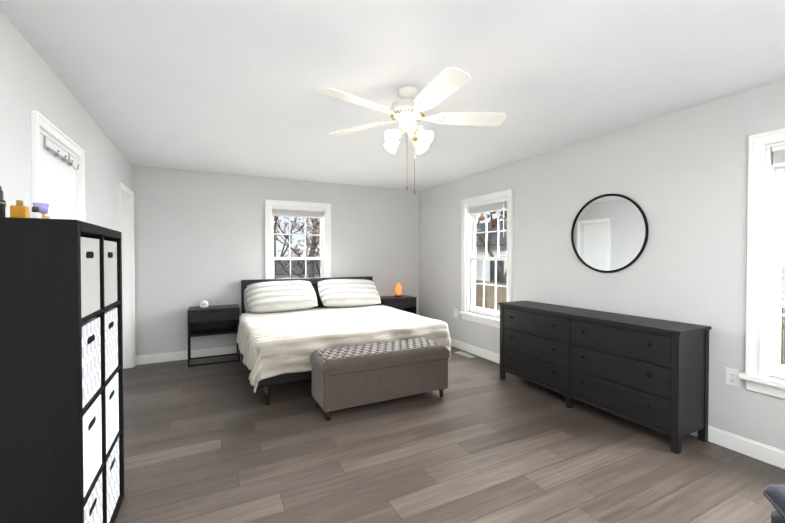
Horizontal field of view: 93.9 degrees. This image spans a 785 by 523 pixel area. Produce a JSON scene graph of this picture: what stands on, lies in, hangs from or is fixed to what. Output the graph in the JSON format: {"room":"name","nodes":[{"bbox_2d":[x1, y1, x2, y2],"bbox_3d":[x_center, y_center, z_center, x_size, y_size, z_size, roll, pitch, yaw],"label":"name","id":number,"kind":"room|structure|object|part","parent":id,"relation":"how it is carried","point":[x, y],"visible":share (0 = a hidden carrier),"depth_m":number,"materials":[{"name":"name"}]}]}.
{"room":"bedroom","nodes":[
{"label":"bedroom","id":0,"kind":"room"},
{"bbox_2d":[0,9,131,315],"bbox_3d":[-1.772,0.091,1.520,0.150,2.440,6.500,0,1,-27],"label":"wall","id":1,"kind":"structure","parent":0,"point":[29,80],"depth_m":2.01,"materials":[{"name":"paint"}]},
{"bbox_2d":[31,110,85,221],"bbox_3d":[-2.130,0.250,2.277,0.246,2.098,0.826,0,1,-27],"label":"door","id":2,"kind":"structure","parent":1,"relation":"attached to","point":[58,177],"depth_m":2.25,"materials":[{"name":"white wood"}]},
{"bbox_2d":[118,181,135,368],"bbox_3d":[-3.047,0.224,4.060,0.207,2.098,0.736,0,1,-27],"label":"door frame","id":3,"kind":"structure","parent":1,"relation":"attached to","point":[125,212],"depth_m":4.34,"materials":[{"name":"white wood"}]},
{"bbox_2d":[131,165,418,355],"bbox_3d":[-1.388,0.032,5.433,4.346,2.440,0.150,0,1,-27],"label":"wall","id":4,"kind":"structure","parent":0,"point":[199,237],"depth_m":4.91,"materials":[{"name":"paint"}]},
{"bbox_2d":[136,346,240,364],"bbox_3d":[-1.364,1.197,5.372,4.020,0.112,0.013,0,1,-27],"label":"baseboard","id":5,"kind":"structure","parent":4,"relation":"attached to","point":[181,355],"depth_m":4.69,"materials":[{"name":"white wood"}]},
{"bbox_2d":[265,199,330,278],"bbox_3d":[-1.385,-0.032,5.399,1.000,1.682,0.210,0,1,-27],"label":"window","id":6,"kind":"structure","parent":4,"relation":"in","point":[294,209],"depth_m":5.39,"materials":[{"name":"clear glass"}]},
{"bbox_2d":[0,0,784,190],"bbox_3d":[0.103,-1.203,2.442,4.346,0.120,6.800,0,1,-27],"label":"ceiling","id":7,"kind":"structure","parent":0,"point":[224,86],"depth_m":2.19,"materials":[{"name":"paint"}]},
{"bbox_2d":[315,67,506,193],"bbox_3d":[0.106,-0.792,2.408,1.277,0.699,1.247,0,1,-27],"label":"ceiling fan","id":8,"kind":"object","parent":7,"relation":"hanging from","point":[410,107],"visible":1,"depth_m":2.38,"materials":[{"name":"white metal"}]},
{"bbox_2d":[115,346,784,522],"bbox_3d":[0.103,1.356,2.480,4.346,0.120,6.800,0,1,-27],"label":"floor","id":9,"kind":"structure","parent":0,"point":[480,441],"depth_m":2.40,"materials":[{"name":"brown wood"}]},
{"bbox_2d":[0,186,123,522],"bbox_3d":[-1.496,0.512,1.600,0.390,1.595,0.764,0,1,-27],"label":"shelf","id":10,"kind":"object","parent":9,"relation":"on","point":[61,403],"visible":1,"depth_m":1.32,"materials":[{"name":"black wood"}]},
{"bbox_2d":[0,186,6,216],"bbox_3d":[-1.490,-0.218,1.366,0.074,0.128,0.074,0,1,-27],"label":"bottle","id":11,"kind":"object","parent":10,"relation":"on","point":[3,203],"depth_m":1.37,"materials":[{"name":"black metal"}]},
{"bbox_2d":[10,200,28,217],"bbox_3d":[-1.521,-0.203,1.496,0.050,0.094,0.035,0,1,-27],"label":"bottle","id":12,"kind":"object","parent":10,"relation":"on","point":[18,211],"depth_m":1.48,"materials":[{"name":"orange glass"}]},
{"bbox_2d":[29,206,41,217],"bbox_3d":[-1.427,-0.188,1.465,0.030,0.064,0.030,0,1,-27],"label":"bottle","id":13,"kind":"object","parent":10,"relation":"on","point":[35,213],"depth_m":1.46,"materials":[{"name":"white plastic"}]},
{"bbox_2d":[33,203,48,218],"bbox_3d":[-1.593,-0.211,1.661,0.055,0.104,0.054,0,1,-27],"label":"bottle","id":14,"kind":"object","parent":10,"relation":"on","point":[43,207],"depth_m":1.65,"materials":[{"name":"purple plastic"}]},
{"bbox_2d":[187,304,239,366],"bbox_3d":[-2.281,0.923,4.690,0.580,0.680,0.360,0,1,-27],"label":"nightstand","id":15,"kind":"object","parent":9,"relation":"on","point":[215,320],"visible":0.94,"depth_m":4.62,"materials":[{"name":"black wood"}]},
{"bbox_2d":[200,300,208,307],"bbox_3d":[-2.379,0.538,4.635,0.100,0.090,0.100,0,1,-27],"label":"smart speaker","id":16,"kind":"object","parent":15,"relation":"on","point":[204,304],"visible":1,"depth_m":4.60},
{"bbox_2d":[236,276,450,404],"bbox_3d":[-0.725,0.761,4.477,2.141,1.010,2.143,0,1,-27],"label":"bed","id":17,"kind":"object","parent":9,"relation":"on","point":[288,327],"visible":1,"depth_m":4.00,"materials":[{"name":"fabric"}]},
{"bbox_2d":[246,280,317,312],"bbox_3d":[-1.467,0.460,4.890,0.901,0.386,0.425,0,1,-27],"label":"pillow","id":18,"kind":"object","parent":17,"relation":"on","point":[296,296],"depth_m":4.78,"materials":[{"name":"white fabric"}]},
{"bbox_3d":[-0.733,0.819,4.492,1.900,0.255,1.940,0,1,-27],"label":"mattress","id":19,"kind":"part","parent":17,"relation":"part of","materials":[{"name":"white fabric"}]},
{"bbox_2d":[236,305,450,392],"bbox_3d":[-0.634,0.883,4.301,2.152,0.468,1.751,0,1,-27],"label":"blanket","id":20,"kind":"object","parent":17,"relation":"on","point":[278,345],"depth_m":3.69,"materials":[{"name":"beige fabric"}]},
{"bbox_2d":[318,279,380,306],"bbox_3d":[-0.623,0.452,5.325,0.901,0.387,0.425,0,1,-27],"label":"pillow","id":21,"kind":"object","parent":17,"relation":"on","point":[332,292],"depth_m":5.21,"materials":[{"name":"white fabric"}]},
{"bbox_2d":[310,337,449,420],"bbox_3d":[-0.099,1.033,3.364,1.220,0.500,0.430,0,1,-27],"label":"bench","id":22,"kind":"object","parent":9,"relation":"on","point":[349,376],"visible":1,"depth_m":3.17,"materials":[{"name":"fabric"}]},
{"bbox_2d":[376,295,416,313],"bbox_3d":[0.043,0.906,5.856,0.580,0.680,0.360,0,1,-27],"label":"nightstand","id":23,"kind":"object","parent":9,"relation":"on","point":[406,303],"visible":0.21,"depth_m":5.74,"materials":[{"name":"black wood"}]},
{"bbox_2d":[395,283,401,296],"bbox_3d":[0.095,0.457,5.891,0.114,0.214,0.111,0,1,-27],"label":"salt lamp","id":24,"kind":"object","parent":23,"relation":"on","point":[398,289],"visible":1,"depth_m":5.85,"materials":[{"name":"orange stone"}]},
{"bbox_2d":[455,351,474,357],"bbox_3d":[0.979,1.256,4.955,0.110,0.007,0.320,0,1,-27],"label":"floor vent","id":25,"kind":"object","parent":9,"relation":"in","point":[465,354],"visible":1,"depth_m":4.95,"materials":[{"name":"metal"}]},
{"bbox_2d":[498,301,711,453],"bbox_3d":[1.707,0.869,3.295,0.423,0.830,1.714,0,1,-27],"label":"dresser","id":26,"kind":"object","parent":9,"relation":"on","point":[652,373],"visible":1,"depth_m":2.85,"materials":[{"name":"black wood"}]},
{"bbox_2d":[763,484,784,522],"bbox_3d":[1.820,1.099,1.083,0.876,0.437,0.675,0,1,24],"label":"ottoman","id":27,"kind":"object","parent":9,"relation":"on","point":[774,494],"visible":1,"depth_m":1.47,"materials":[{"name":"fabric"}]},
{"bbox_2d":[419,79,784,450],"bbox_3d":[1.978,0.062,3.402,0.150,2.440,6.500,0,1,-27],"label":"wall","id":28,"kind":"structure","parent":0,"point":[680,178],"depth_m":2.94,"materials":[{"name":"paint"}]},
{"bbox_2d":[458,189,512,327],"bbox_3d":[1.252,-0.022,4.782,0.210,1.682,1.000,0,1,-27],"label":"window","id":29,"kind":"structure","parent":28,"relation":"in","point":[496,201],"depth_m":4.89,"materials":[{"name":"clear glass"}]},
{"bbox_2d":[571,194,648,272],"bbox_3d":[1.926,-0.252,3.304,0.021,0.712,0.712,0,1,-27],"label":"round mirror","id":30,"kind":"object","parent":28,"relation":"attached to","point":[609,233],"visible":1,"depth_m":3.28,"materials":[{"name":"clear glass"}]},
{"bbox_2d":[451,338,784,468],"bbox_3d":[1.905,1.227,3.383,0.013,0.112,6.500,0,1,-27],"label":"baseboard","id":31,"kind":"structure","parent":28,"relation":"attached to","point":[754,449],"depth_m":2.51,"materials":[{"name":"white wood"}]},
{"bbox_2d":[726,367,739,386],"bbox_3d":[2.338,0.796,2.519,0.010,0.116,0.072,0,1,-27],"label":"electrical outlet","id":32,"kind":"object","parent":28,"relation":"attached to","point":[732,379],"visible":1,"depth_m":2.52,"materials":[{"name":"plastic"}]},
{"bbox_2d":[738,128,784,398],"bbox_3d":[2.629,0.019,2.038,0.210,1.682,1.000,0,1,-27],"label":"window","id":33,"kind":"structure","parent":28,"relation":"in","point":[766,206],"depth_m":2.37,"materials":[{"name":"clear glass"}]},
{"label":"outside","id":34,"kind":"structure","parent":0,"visible":0},
{"bbox_3d":[4.633,2.434,13.331,100.000,0.200,100.000,0,1,-27],"label":"ground","id":35,"kind":"structure","parent":34,"visible":0},
{"bbox_2d":[274,216,320,278],"bbox_3d":[-2.686,-1.078,10.447,4.066,7.510,9.683,0,1,-2],"label":"tree","id":36,"kind":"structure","parent":35,"relation":"on","point":[312,245],"depth_m":8.31,"materials":[{"name":"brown plant"}]},
{"bbox_2d":[276,260,320,278],"bbox_3d":[-8.356,1.006,26.931,17.700,2.250,8.700,0,1,-27],"label":"house","id":37,"kind":"structure","parent":35,"relation":"on","point":[281,273],"depth_m":24.10,"materials":[{"name":"white"}]},
{"bbox_2d":[476,220,506,281],"bbox_3d":[6.522,-0.084,21.235,7.200,4.600,12.200,0,1,-27],"label":"house","id":38,"kind":"structure","parent":35,"relation":"on","point":[502,243],"depth_m":17.86,"materials":[{"name":"white"}]},
{"bbox_2d":[476,210,506,281],"bbox_3d":[3.591,-0.287,11.982,4.627,5.292,2.609,0,1,-27],"label":"tree","id":39,"kind":"object","parent":35,"relation":"on","point":[501,274],"depth_m":12.42,"materials":[{"name":"brown plant"}]},
{"bbox_2d":[476,280,784,364],"bbox_3d":[5.340,1.519,6.991,1.610,1.820,24.060,0,1,-27],"label":"fence","id":40,"kind":"object","parent":35,"relation":"on","point":[488,292],"depth_m":10.22,"materials":[{"name":"brown wood"}]},
{"bbox_2d":[781,265,784,341],"bbox_3d":[10.232,0.293,7.716,6.700,4.250,8.700,0,1,-27],"label":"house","id":41,"kind":"structure","parent":35,"relation":"on","point":[783,289],"depth_m":6.85,"materials":[{"name":"white"}]}
]}

